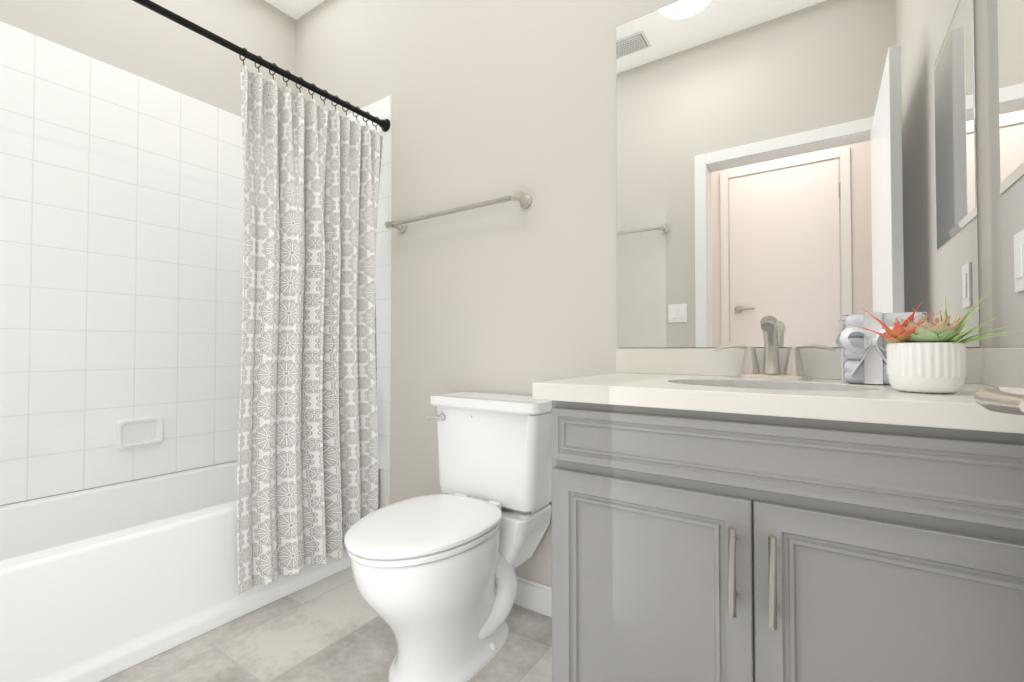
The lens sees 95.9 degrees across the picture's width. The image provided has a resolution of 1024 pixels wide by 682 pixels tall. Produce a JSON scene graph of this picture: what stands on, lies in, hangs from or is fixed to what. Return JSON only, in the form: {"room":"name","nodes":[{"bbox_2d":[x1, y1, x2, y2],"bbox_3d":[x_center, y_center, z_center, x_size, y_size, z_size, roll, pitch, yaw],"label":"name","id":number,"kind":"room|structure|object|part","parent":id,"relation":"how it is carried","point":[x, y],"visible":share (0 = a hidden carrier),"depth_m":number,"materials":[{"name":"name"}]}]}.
{"room":"bathroom","nodes":[
{"label":"bathroom","id":0,"kind":"room"},
{"bbox_2d":[0,0,295,505],"bbox_3d":[-1.746,-0.434,2.060,0.120,2.900,1.800,-1,-1,34],"label":"wall","id":1,"kind":"structure","parent":0,"point":[133,37],"depth_m":2.20,"materials":[{"name":"grey paint"}]},
{"bbox_2d":[0,21,243,505],"bbox_3d":[-1.693,-0.286,2.022,0.008,1.798,1.560,-1,-1,34],"label":"tile","id":2,"kind":"structure","parent":1,"relation":"attached to","point":[121,232],"depth_m":1.97,"materials":[{"name":"white tile"}]},
{"bbox_2d":[115,416,163,449],"bbox_3d":[-1.642,0.406,2.048,0.034,0.130,0.170,-1,-1,34],"label":"soap dish","id":3,"kind":"object","parent":2,"relation":"attached to","point":[138,432],"visible":1,"depth_m":2.05,"materials":[{"name":"white ceramic"}]},
{"bbox_2d":[265,0,323,19],"bbox_3d":[-0.395,-1.910,0.511,4.120,0.203,2.900,-1,-1,34],"label":"ceiling","id":4,"kind":"structure","parent":0,"point":[295,9],"depth_m":2.58,"materials":[{"name":"white paint"}]},
{"bbox_2d":[100,566,551,681],"bbox_3d":[-0.395,1.038,0.460,4.120,0.100,2.900,-1,-1,34],"label":"floor","id":5,"kind":"structure","parent":0,"point":[335,627],"depth_m":1.51,"materials":[{"name":"tile"}]},
{"bbox_2d":[0,461,350,681],"bbox_3d":[-1.377,0.811,1.789,0.750,0.400,1.540,-1,-1,34],"label":"tub","id":6,"kind":"object","parent":5,"relation":"on","point":[99,584],"depth_m":1.51,"materials":[{"name":"white ceramic"}]},
{"bbox_2d":[344,392,551,681],"bbox_3d":[-0.205,0.604,1.501,0.490,0.805,0.726,-1,-1,34],"label":"toilet","id":7,"kind":"object","parent":5,"relation":"on","point":[435,577],"visible":1,"depth_m":1.43,"materials":[{"name":"white ceramic"}]},
{"bbox_3d":[-0.268,0.549,1.408,0.388,0.030,0.498,-1,-1,34],"label":"seat lid","id":8,"kind":"part","parent":7,"relation":"part of","materials":[{"name":"white plastic"}]},
{"bbox_3d":[-0.267,0.576,1.410,0.380,0.020,0.490,-1,-1,34],"label":"seat","id":9,"kind":"part","parent":7,"relation":"part of","materials":[{"name":"white plastic"}]},
{"bbox_3d":[-0.232,0.798,1.457,0.374,0.415,0.591,-1,-1,34],"label":"bowl","id":10,"kind":"part","parent":7,"relation":"part of","materials":[{"name":"white ceramic"}]},
{"bbox_3d":[-0.233,0.282,1.702,0.202,0.029,0.033,-1,-1,34],"label":"lever","id":11,"kind":"part","parent":7,"relation":"part of","materials":[{"name":"silver metal"}]},
{"bbox_3d":[-0.063,0.225,1.718,0.490,0.040,0.220,-1,-1,34],"label":"tank lid","id":12,"kind":"part","parent":7,"relation":"part of","materials":[{"name":"white ceramic"}]},
{"bbox_3d":[-0.061,0.417,1.718,0.460,0.345,0.195,-1,-1,34],"label":"tank","id":13,"kind":"part","parent":7,"relation":"part of","materials":[{"name":"white ceramic"}]},
{"bbox_2d":[532,316,1023,681],"bbox_3d":[0.568,0.465,1.067,0.900,1.067,0.586,-1,-1,34],"label":"bathroom vanity","id":14,"kind":"object","parent":5,"relation":"on","point":[771,511],"visible":0.98,"depth_m":0.84,"materials":[{"name":"painted wood"},{"name":"quartz"},{"name":"brushed nickel"}]},
{"bbox_3d":[0.271,0.588,0.968,0.418,0.582,0.020,-1,-1,34],"label":"door","id":15,"kind":"part","parent":14,"relation":"part of","materials":[{"name":"grey wood"}]},
{"bbox_2d":[532,372,1023,440],"bbox_3d":[0.576,0.119,1.085,0.900,0.040,0.557,-1,-1,34],"label":"countertop","id":16,"kind":"structure","parent":14,"relation":"on","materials":[{"name":"stone"}]},
{"bbox_2d":[714,316,835,380],"bbox_3d":[0.670,0.018,1.200,0.280,0.167,0.131,-1,-1,34],"label":"faucet","id":17,"kind":"object","parent":16,"relation":"on","point":[794,369],"depth_m":1.21,"materials":[{"name":"silver metal"}]},
{"bbox_2d":[839,312,926,384],"bbox_3d":[0.853,0.017,1.068,0.160,0.161,0.181,-1,-1,34],"label":"towels","id":18,"kind":"object","parent":16,"relation":"on","point":[865,354],"visible":0.58,"depth_m":1.03,"materials":[{"name":"white fabric"}]},
{"bbox_2d":[848,294,1020,392],"bbox_3d":[0.766,0.013,0.858,0.184,0.160,0.137,0,-1,18],"label":"plant","id":19,"kind":"object","parent":16,"relation":"on","point":[925,356],"visible":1,"depth_m":0.82,"materials":[{"name":"green plant"}]},
{"bbox_2d":[974,387,1023,414],"bbox_3d":[0.568,0.062,0.429,0.187,0.072,0.155,-1,-1,34],"label":"tray","id":20,"kind":"object","parent":16,"relation":"on","point":[1008,400],"visible":1,"depth_m":0.46,"materials":[{"name":"silver metal"}]},
{"bbox_3d":[0.446,0.213,0.857,0.839,0.120,0.020,-1,-1,34],"label":"drawer","id":21,"kind":"part","parent":14,"relation":"part of","materials":[{"name":"grey wood"}]},
{"bbox_3d":[0.621,0.584,0.733,0.418,0.582,0.020,-1,-1,34],"label":"door","id":22,"kind":"part","parent":14,"relation":"part of","materials":[{"name":"grey wood"}]},
{"bbox_2d":[296,0,992,586],"bbox_3d":[-0.042,-0.436,1.924,3.098,2.900,0.120,-1,-1,34],"label":"wall","id":23,"kind":"structure","parent":0,"point":[496,98],"depth_m":1.88,"materials":[{"name":"grey paint"}]},
{"bbox_2d":[345,95,391,507],"bbox_3d":[-0.919,-0.078,2.432,0.812,2.200,0.008,-1,-1,34],"label":"tile","id":24,"kind":"structure","parent":23,"relation":"attached to","point":[381,108],"depth_m":2.23,"materials":[{"name":"white tile"}]},
{"bbox_2d":[132,0,389,131],"bbox_3d":[-1.040,-1.052,1.594,0.060,0.060,1.544,-1,-1,34],"label":"curtain rod","id":25,"kind":"object","parent":24,"relation":"attached to","point":[384,124],"visible":1,"depth_m":1.70,"materials":[{"name":"black metal"}]},
{"bbox_2d":[237,48,382,594],"bbox_3d":[-0.803,-0.077,1.927,0.128,1.972,0.655,-1,-1,34],"label":"curtain","id":26,"kind":"object","parent":25,"relation":"hanging from","point":[307,478],"visible":0.9,"depth_m":1.88,"materials":[{"name":"fabric"}]},
{"bbox_2d":[385,191,531,232],"bbox_3d":[-0.254,-0.536,1.945,0.751,0.054,0.085,-1,-1,34],"label":"towel rail","id":27,"kind":"object","parent":23,"relation":"attached to","point":[524,200],"visible":1,"depth_m":1.86,"materials":[{"name":"silver metal"}]},
{"bbox_2d":[514,576,551,617],"bbox_3d":[-0.100,0.960,1.858,1.167,0.105,0.014,-1,-1,34],"label":"baseboard","id":28,"kind":"structure","parent":23,"relation":"attached to","point":[534,596],"depth_m":1.73,"materials":[{"name":"white wood"}]},
{"bbox_2d":[616,0,978,347],"bbox_3d":[0.724,-0.532,1.333,0.880,1.100,0.006,-1,-1,34],"label":"mirror","id":29,"kind":"object","parent":23,"relation":"attached to","point":[803,171],"visible":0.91,"depth_m":1.29,"materials":[{"name":"clear glass"}]},
{"bbox_2d":[615,347,1023,410],"bbox_3d":[0.576,0.058,1.086,0.900,0.082,0.557,-1,-1,34],"label":"backsplash","id":30,"kind":"structure","parent":23,"relation":"attached to","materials":[{"name":"stone"}]},
{"bbox_2d":[986,0,1023,347],"bbox_3d":[0.721,-0.463,0.397,0.126,2.900,1.800,-1,-1,34],"label":"wall","id":31,"kind":"structure","parent":0,"point":[1005,42],"depth_m":0.97,"materials":[{"name":"grey paint"}]},
{"bbox_2d":[994,0,1023,194],"bbox_3d":[0.915,-0.636,0.796,0.006,0.630,0.515,-1,-1,34],"label":"mirror","id":32,"kind":"object","parent":31,"relation":"attached to","point":[1009,13],"depth_m":0.93,"materials":[{"name":"clear glass"}]},
{"bbox_2d":[1014,230,1023,292],"bbox_3d":[0.985,-0.154,0.894,0.009,0.116,0.072,-1,-1,34],"label":"electrical outlet plate","id":33,"kind":"object","parent":31,"relation":"attached to","point":[1019,260],"visible":1,"depth_m":0.90,"materials":[{"name":"white plastic"}]}
]}

